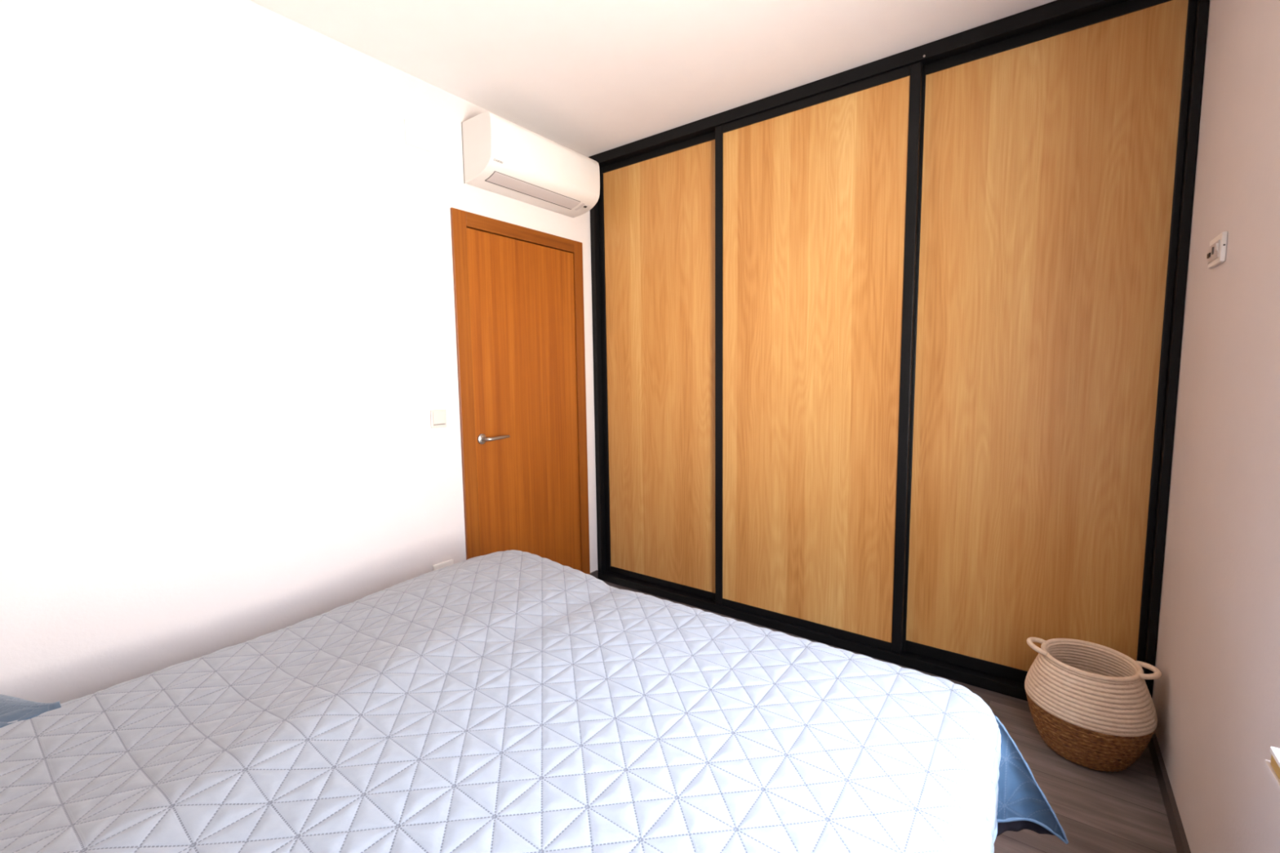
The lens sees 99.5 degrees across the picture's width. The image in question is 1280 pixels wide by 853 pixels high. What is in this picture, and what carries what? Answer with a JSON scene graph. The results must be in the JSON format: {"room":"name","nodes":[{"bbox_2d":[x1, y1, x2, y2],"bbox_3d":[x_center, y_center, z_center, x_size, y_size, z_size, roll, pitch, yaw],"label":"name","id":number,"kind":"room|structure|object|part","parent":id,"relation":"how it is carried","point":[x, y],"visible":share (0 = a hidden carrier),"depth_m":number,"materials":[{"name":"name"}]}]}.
{"room":"bedroom","nodes":[
{"label":"bedroom","id":0,"kind":"room"},
{"bbox_2d":[0,0,597,703],"bbox_3d":[-1.183,-0.200,2.318,0.180,2.600,4.060,3,7,37],"label":"wall","id":1,"kind":"structure","parent":0,"point":[228,336],"depth_m":1.81,"materials":[{"name":"paint"}]},
{"bbox_2d":[430,408,446,428],"bbox_3d":[-0.930,-0.036,2.509,0.012,0.082,0.080,3,7,37],"label":"light switch","id":2,"kind":"object","parent":1,"relation":"attached to","point":[438,417],"visible":1,"depth_m":2.50,"materials":[{"name":"beige plastic"}]},
{"bbox_2d":[432,559,453,570],"bbox_3d":[-0.929,0.686,2.565,0.015,0.092,0.105,3,7,37],"label":"wall socket","id":3,"kind":"object","parent":1,"relation":"attached to","point":[439,566],"visible":0.2,"depth_m":2.55,"materials":[{"name":"plastic"}]},
{"bbox_2d":[449,207,590,574],"bbox_3d":[-0.623,-0.014,2.981,0.184,2.086,0.885,3,7,37],"label":"door","id":4,"kind":"structure","parent":1,"relation":"in","point":[518,291],"depth_m":2.90,"materials":[{"name":"brown wood"}]},
{"bbox_3d":[-0.885,0.019,2.674,0.133,2.086,0.076,3,7,37],"label":"architrave","id":5,"kind":"part","parent":4,"relation":"part of","materials":[{"name":"brown wood"}]},
{"bbox_3d":[-0.735,0.059,2.733,0.060,0.052,0.161,3,7,37],"label":"handle","id":6,"kind":"part","parent":4,"relation":"part of","materials":[{"name":"metal"}]},
{"bbox_3d":[-0.656,-1.020,2.902,0.132,0.068,0.738,3,7,37],"label":"architrave","id":7,"kind":"part","parent":4,"relation":"part of","materials":[{"name":"brown wood"}]},
{"bbox_3d":[-0.400,-0.050,3.321,0.133,2.086,0.070,3,7,37],"label":"architrave","id":8,"kind":"part","parent":4,"relation":"part of","materials":[{"name":"brown wood"}]},
{"bbox_2d":[461,111,599,217],"bbox_3d":[-0.528,-1.313,2.783,0.212,0.276,0.741,3,7,37],"label":"air conditioner","id":9,"kind":"object","parent":1,"relation":"attached to","point":[502,157],"visible":1,"depth_m":2.64,"materials":[{"name":"white plastic"}]},
{"bbox_3d":[-0.335,-1.222,3.013,0.065,0.027,0.020,3,7,37],"label":"indicator panel","id":10,"kind":"part","parent":9,"relation":"part of","materials":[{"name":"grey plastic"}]},
{"bbox_2d":[590,569,598,578],"bbox_3d":[-1.285,1.095,2.123,0.010,0.062,3.386,3,7,37],"label":"baseboard","id":11,"kind":"structure","parent":1,"relation":"attached to","point":[595,574],"depth_m":3.45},
{"bbox_2d":[248,0,1056,156],"bbox_3d":[-0.065,-1.487,1.341,3.056,0.120,4.360,3,7,37],"label":"ceiling","id":12,"kind":"structure","parent":0,"point":[589,77],"depth_m":2.14,"materials":[{"name":"paint"}]},
{"bbox_2d":[602,580,1177,852],"bbox_3d":[-0.048,1.209,1.618,2.646,0.100,4.100,3,7,37],"label":"floor","id":13,"kind":"structure","parent":0,"point":[1097,811],"depth_m":1.65,"materials":[{"name":"grey wood"}]},
{"bbox_2d":[588,0,1208,701],"bbox_3d":[0.946,-0.280,2.838,2.602,2.598,0.652,3,7,37],"label":"wardrobe","id":14,"kind":"object","parent":13,"relation":"on","point":[886,351],"visible":0.84,"depth_m":2.30,"materials":[{"name":"brown wood"}]},
{"bbox_3d":[-0.246,-0.312,3.388,0.032,2.499,0.096,3,7,37],"label":"post","id":15,"kind":"part","parent":14,"relation":"part of","materials":[{"name":"black metal"}]},
{"bbox_3d":[0.096,-1.515,3.012,0.780,0.038,0.024,3,7,37],"label":"rail","id":16,"kind":"part","parent":14,"relation":"part of","materials":[{"name":"black metal"}]},
{"bbox_3d":[0.113,-0.292,3.131,0.788,2.475,0.010,3,7,37],"label":"sliding door","id":17,"kind":"part","parent":14,"relation":"part of","materials":[{"name":"brown wood"}]},
{"bbox_3d":[0.130,0.931,3.249,0.780,0.037,0.024,3,7,37],"label":"rail","id":18,"kind":"part","parent":14,"relation":"part of","materials":[{"name":"black metal"}]},
{"bbox_3d":[0.797,0.974,2.707,0.856,0.037,0.024,3,7,37],"label":"rail","id":19,"kind":"part","parent":14,"relation":"part of","materials":[{"name":"black metal"}]},
{"bbox_3d":[0.780,-0.249,2.588,0.864,2.475,0.010,3,7,37],"label":"sliding door","id":20,"kind":"part","parent":14,"relation":"part of","materials":[{"name":"brown wood"}]},
{"bbox_3d":[0.763,-1.472,2.470,0.856,0.038,0.024,3,7,37],"label":"rail","id":21,"kind":"part","parent":14,"relation":"part of","materials":[{"name":"black metal"}]},
{"bbox_3d":[1.509,1.005,2.224,0.763,0.050,0.024,3,7,37],"label":"rail","id":22,"kind":"part","parent":14,"relation":"part of","materials":[{"name":"black metal"}]},
{"bbox_3d":[1.492,-0.212,2.105,0.771,2.475,0.010,3,7,37],"label":"sliding door","id":23,"kind":"part","parent":14,"relation":"part of","materials":[{"name":"brown wood"}]},
{"bbox_3d":[1.475,-1.434,1.986,0.763,0.038,0.024,3,7,37],"label":"rail","id":24,"kind":"part","parent":14,"relation":"part of","materials":[{"name":"black metal"}]},
{"bbox_3d":[1.818,-0.192,1.853,0.022,2.499,0.096,3,7,37],"label":"post","id":25,"kind":"part","parent":14,"relation":"part of","materials":[{"name":"black metal"}]},
{"bbox_2d":[1024,636,1161,772],"bbox_3d":[1.525,0.936,1.850,0.348,0.348,0.348,-6,7,-42],"label":"storage basket","id":26,"kind":"object","parent":13,"relation":"on","point":[1091,704],"visible":1,"depth_m":1.75,"materials":[{"name":"fabric"}]},
{"bbox_3d":[1.403,0.771,1.916,0.061,0.029,0.110,3,7,37],"label":"handle","id":27,"kind":"part","parent":26,"relation":"part of","materials":[{"name":"fabric"}]},
{"bbox_3d":[1.639,0.788,1.746,0.058,0.021,0.109,3,7,37],"label":"handle","id":28,"kind":"part","parent":26,"relation":"part of","materials":[{"name":"fabric"}]},
{"bbox_3d":[-0.491,0.925,1.040,1.808,0.587,1.956,3,7,37],"label":"double bed","id":29,"kind":"object","parent":13,"relation":"on","visible":0},
{"bbox_2d":[0,550,1068,852],"bbox_3d":[-0.534,0.806,1.066,2.225,0.393,2.030,3,7,37],"label":"quilted coverlet","id":30,"kind":"object","parent":29,"relation":"on","point":[508,701],"visible":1,"depth_m":1.10,"materials":[{"name":"white fabric"}]},
{"bbox_2d":[1151,0,1279,852],"bbox_3d":[1.079,-0.068,0.637,0.250,2.600,4.060,3,7,37],"label":"wall","id":31,"kind":"structure","parent":0,"point":[1215,698],"depth_m":1.29,"materials":[{"name":"paint"}]},
{"bbox_2d":[1147,731,1191,852],"bbox_3d":[0.796,1.217,0.577,0.012,0.062,3.386,3,7,37],"label":"baseboard","id":32,"kind":"structure","parent":31,"relation":"attached to","point":[1178,832],"depth_m":1.59,"materials":[{"name":"grey wood"}]},
{"bbox_2d":[1206,231,1227,269],"bbox_3d":[1.539,-0.469,1.449,0.016,0.075,0.136,3,7,37],"label":"wall control plate","id":33,"kind":"object","parent":31,"relation":"attached to","point":[1216,255],"visible":1,"depth_m":1.42,"materials":[{"name":"plastic"}]},
{"bbox_2d":[1264,746,1279,792],"bbox_3d":[0.842,-0.058,0.379,0.241,1.364,1.005,3,7,37],"label":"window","id":34,"kind":"structure","parent":31,"relation":"in","point":[1273,766],"depth_m":0.89,"materials":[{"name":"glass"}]},
{"bbox_3d":[0.825,0.584,0.454,0.179,0.010,0.994,3,7,37],"label":"sill","id":35,"kind":"part","parent":34,"relation":"part of","materials":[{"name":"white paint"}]}
]}

